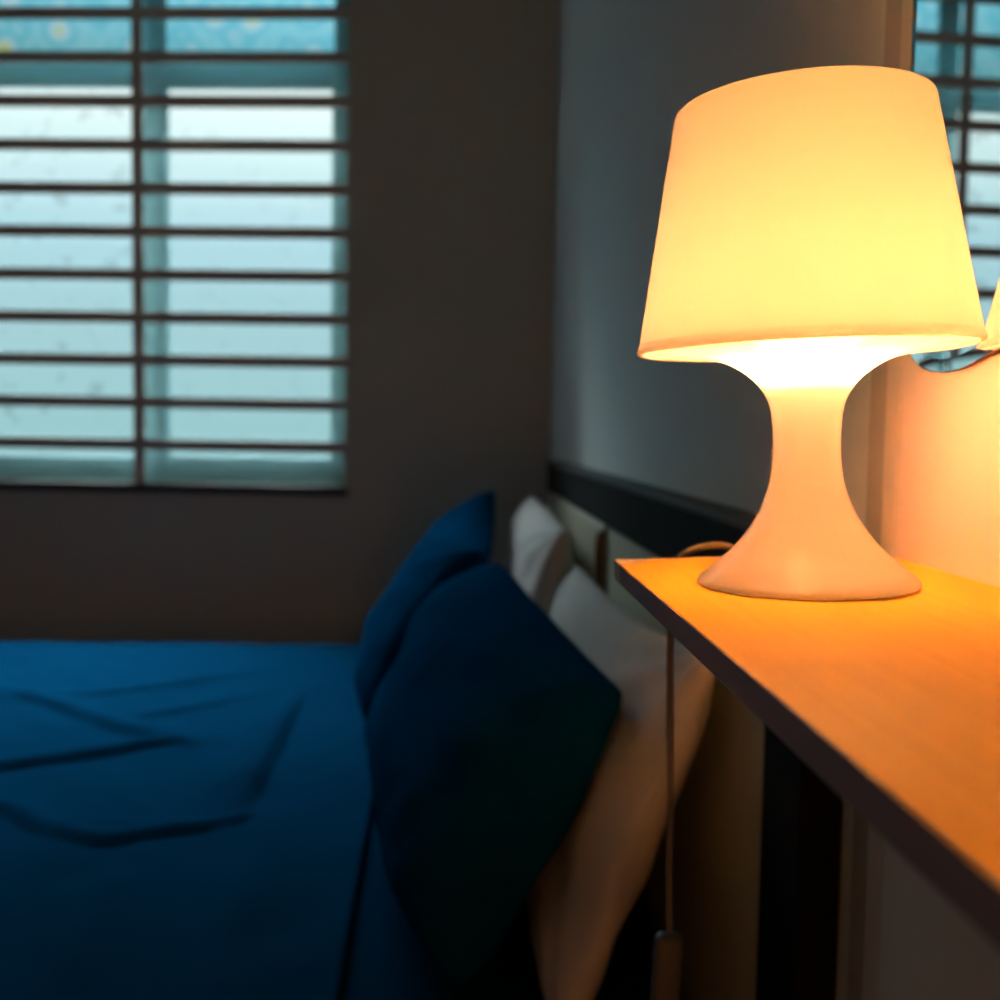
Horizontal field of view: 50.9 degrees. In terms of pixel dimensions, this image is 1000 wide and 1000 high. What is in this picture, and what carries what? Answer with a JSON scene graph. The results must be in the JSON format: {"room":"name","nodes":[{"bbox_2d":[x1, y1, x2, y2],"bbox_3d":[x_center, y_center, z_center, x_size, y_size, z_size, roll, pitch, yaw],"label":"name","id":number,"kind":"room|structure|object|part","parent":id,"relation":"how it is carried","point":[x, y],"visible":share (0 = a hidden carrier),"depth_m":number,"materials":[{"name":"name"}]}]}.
{"room":"bedroom","nodes":[
{"label":"bedroom","id":0,"kind":"room"},
{"bbox_2d":[0,0,558,644],"bbox_3d":[-1.605,-0.473,3.429,3.800,2.780,0.140,1,4,2],"label":"wall","id":1,"kind":"structure","parent":0,"point":[452,104],"depth_m":3.31,"materials":[{"name":"grey paint"}]},
{"bbox_2d":[0,0,347,495],"bbox_3d":[-1.097,-0.868,3.345,1.258,1.685,0.110,1,4,2],"label":"window","id":2,"kind":"structure","parent":1,"relation":"in","point":[158,79],"depth_m":3.36,"materials":[{"name":"teal metal"}]},
{"bbox_3d":[-1.392,-1.537,3.362,0.517,0.282,0.004,1,4,2],"label":"transom pane","id":3,"kind":"part","parent":2,"relation":"part of","materials":[{"name":"glass"}]},
{"bbox_3d":[-1.405,-0.729,3.412,0.517,1.213,0.012,1,4,2],"label":"sash","id":4,"kind":"part","parent":2,"relation":"part of","materials":[{"name":"clear glass"}]},
{"bbox_2d":[0,0,347,481],"bbox_3d":[-1.087,-0.881,3.325,1.218,1.655,0.024,1,4,2],"label":"window blinds","id":5,"kind":"object","parent":2,"relation":"attached to","point":[136,13],"visible":1,"depth_m":3.31,"materials":[{"name":"black paint"}]},
{"bbox_3d":[-1.111,-0.041,3.371,1.258,0.030,0.052,1,4,2],"label":"sill","id":6,"kind":"part","parent":2,"relation":"part of","materials":[{"name":"grey"}]},
{"bbox_3d":[-0.805,-0.718,3.388,0.541,1.213,0.012,1,4,2],"label":"sash","id":7,"kind":"part","parent":2,"relation":"part of","materials":[{"name":"clear glass"}]},
{"bbox_3d":[-0.792,-1.526,3.339,0.541,0.282,0.004,1,4,2],"label":"transom pane","id":8,"kind":"part","parent":2,"relation":"part of","materials":[{"name":"glass"}]},
{"bbox_3d":[-0.805,-0.725,3.392,0.529,1.171,0.004,1,4,2],"label":"pane","id":9,"kind":"part","parent":2,"relation":"part of","materials":[{"name":"clear glass"}]},
{"bbox_2d":[550,0,885,999],"bbox_3d":[0.323,-0.281,0.997,0.149,2.780,4.800,1,4,-2],"label":"wall","id":10,"kind":"structure","parent":0,"point":[626,69],"depth_m":1.71,"materials":[{"name":"white paint"}]},
{"bbox_2d":[614,556,999,949],"bbox_3d":[0.204,0.090,0.114,0.199,0.014,1.299,-1,4,-2],"label":"wall shelf","id":11,"kind":"object","parent":10,"relation":"attached to","point":[893,703],"visible":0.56,"depth_m":0.37,"materials":[{"name":"orange laminate"}]},
{"bbox_2d":[637,65,987,999],"bbox_3d":[0.172,0.450,0.666,0.192,1.359,0.238,2,4,11],"label":"table lamp","id":12,"kind":"object","parent":11,"relation":"on","point":[811,237],"visible":1,"depth_m":0.54,"materials":[{"name":"white plastic"}]},
{"bbox_2d":[650,931,682,999],"bbox_3d":[0.123,0.364,0.782,0.026,0.085,0.016,-1,4,-2],"label":"switch","id":13,"kind":"object","parent":12,"relation":"attached to","point":[668,945],"depth_m":0.77,"materials":[{"name":"grey plastic"}]},
{"bbox_3d":[0.158,0.177,0.729,0.027,0.292,0.110,-1,4,-29],"label":"power cord","id":14,"kind":"part","parent":12,"relation":"part of","materials":[{"name":"brown plastic"}]},
{"bbox_3d":[0.174,-0.155,0.603,0.193,0.138,0.193,-2,4,-2],"label":"lamp shade","id":15,"kind":"part","parent":12,"relation":"part of","materials":[{"name":"white fabric"}]},
{"bbox_2d":[847,0,901,999],"bbox_3d":[0.285,-0.267,0.768,0.003,2.780,0.035,1,4,-2],"label":"trim","id":16,"kind":"structure","parent":10,"relation":"attached to","point":[893,20],"depth_m":0.79,"materials":[{"name":"beige paint"}]},
{"bbox_2d":[862,0,912,999],"bbox_3d":[0.286,-0.265,0.739,0.003,2.780,0.022,1,4,-2],"label":"trim","id":17,"kind":"structure","parent":10,"relation":"attached to","point":[894,364],"depth_m":0.76,"materials":[{"name":"beige paint"}]},
{"bbox_2d":[878,350,999,999],"bbox_3d":[0.324,-0.197,-0.278,0.003,2.780,2.006,1,4,-2],"label":"wall","id":18,"kind":"structure","parent":10,"relation":"attached to","point":[948,520],"depth_m":0.67,"materials":[{"name":"white paint"}]},
{"bbox_2d":[910,0,999,371],"bbox_3d":[0.295,-0.379,0.409,0.004,0.629,0.603,1,4,-2],"label":"wall mirror","id":19,"kind":"object","parent":18,"relation":"attached to","point":[956,43],"visible":0.51,"depth_m":0.63,"materials":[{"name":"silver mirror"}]},
{"bbox_3d":[-1.533,1.119,1.195,3.862,0.100,5.150,1,4,-2],"label":"floor","id":20,"kind":"structure","parent":0,"visible":0},
{"bbox_2d":[546,460,842,999],"bbox_3d":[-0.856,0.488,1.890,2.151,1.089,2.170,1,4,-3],"label":"headboard","id":21,"kind":"object","parent":20,"relation":"on","point":[757,831],"visible":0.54,"depth_m":1.07,"materials":[{"name":"black wood"}]},
{"bbox_2d":[0,641,371,999],"bbox_3d":[-1.039,0.648,1.904,1.693,0.438,2.116,1,4,-2],"label":"duvet","id":22,"kind":"object","parent":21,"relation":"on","point":[179,821],"visible":0.91,"depth_m":1.59,"materials":[{"name":"blue fabric"}]},
{"bbox_2d":[354,490,494,723],"bbox_3d":[-0.158,0.210,2.357,0.313,0.426,0.755,1,4,-2],"label":"pillow","id":23,"kind":"object","parent":22,"relation":"on","point":[460,541],"visible":0.59,"depth_m":2.11,"materials":[{"name":"blue fabric"}]},
{"bbox_2d":[338,802,652,999],"bbox_3d":[-0.851,0.589,1.920,2.026,0.212,2.025,1,4,-2],"label":"mattress","id":24,"kind":"object","parent":21,"relation":"on","point":[385,959],"visible":0.02,"depth_m":1.23,"materials":[{"name":"blue"}]},
{"bbox_2d":[365,564,621,986],"bbox_3d":[-0.048,0.316,1.489,0.276,0.354,0.868,0,4,-10],"label":"pillow","id":25,"kind":"object","parent":24,"relation":"on","point":[489,728],"visible":1,"depth_m":1.12,"materials":[{"name":"blue fabric"}]},
{"bbox_2d":[504,496,574,616],"bbox_3d":[0.057,0.231,2.332,0.162,0.436,0.770,1,4,-2],"label":"pillow","id":26,"kind":"object","parent":24,"relation":"on","point":[538,556],"visible":0.39,"depth_m":2.02,"materials":[{"name":"white fabric"}]},
{"bbox_2d":[526,567,715,999],"bbox_3d":[0.116,0.311,1.417,0.190,0.363,0.865,1,4,-2],"label":"pillow","id":27,"kind":"object","parent":24,"relation":"on","point":[579,904],"visible":0.55,"depth_m":1.06,"materials":[{"name":"white fabric"}]},
{"bbox_2d":[548,492,609,594],"bbox_3d":[0.168,0.302,2.430,0.026,0.583,1.034,1,4,-3],"label":"headboard panel","id":28,"kind":"object","parent":21,"relation":"on","point":[585,527],"depth_m":2.13,"materials":[{"name":"beige fabric"}]},
{"bbox_3d":[0.206,0.006,1.907,0.040,0.074,2.165,1,4,-3],"label":"headboard rail","id":29,"kind":"part","parent":21,"relation":"part of","materials":[{"name":"black wood"}]},
{"bbox_2d":[607,528,764,999],"bbox_3d":[0.220,0.369,1.431,0.018,0.583,0.954,1,4,-3],"label":"headboard panel","id":30,"kind":"object","parent":21,"relation":"on","point":[718,829],"depth_m":1.11,"materials":[{"name":"wood"}]},
{"bbox_3d":[0.249,0.613,0.916,0.035,1.004,0.105,1,4,-3],"label":"headboard post","id":31,"kind":"part","parent":21,"relation":"part of","materials":[{"name":"black wood"}]}
]}

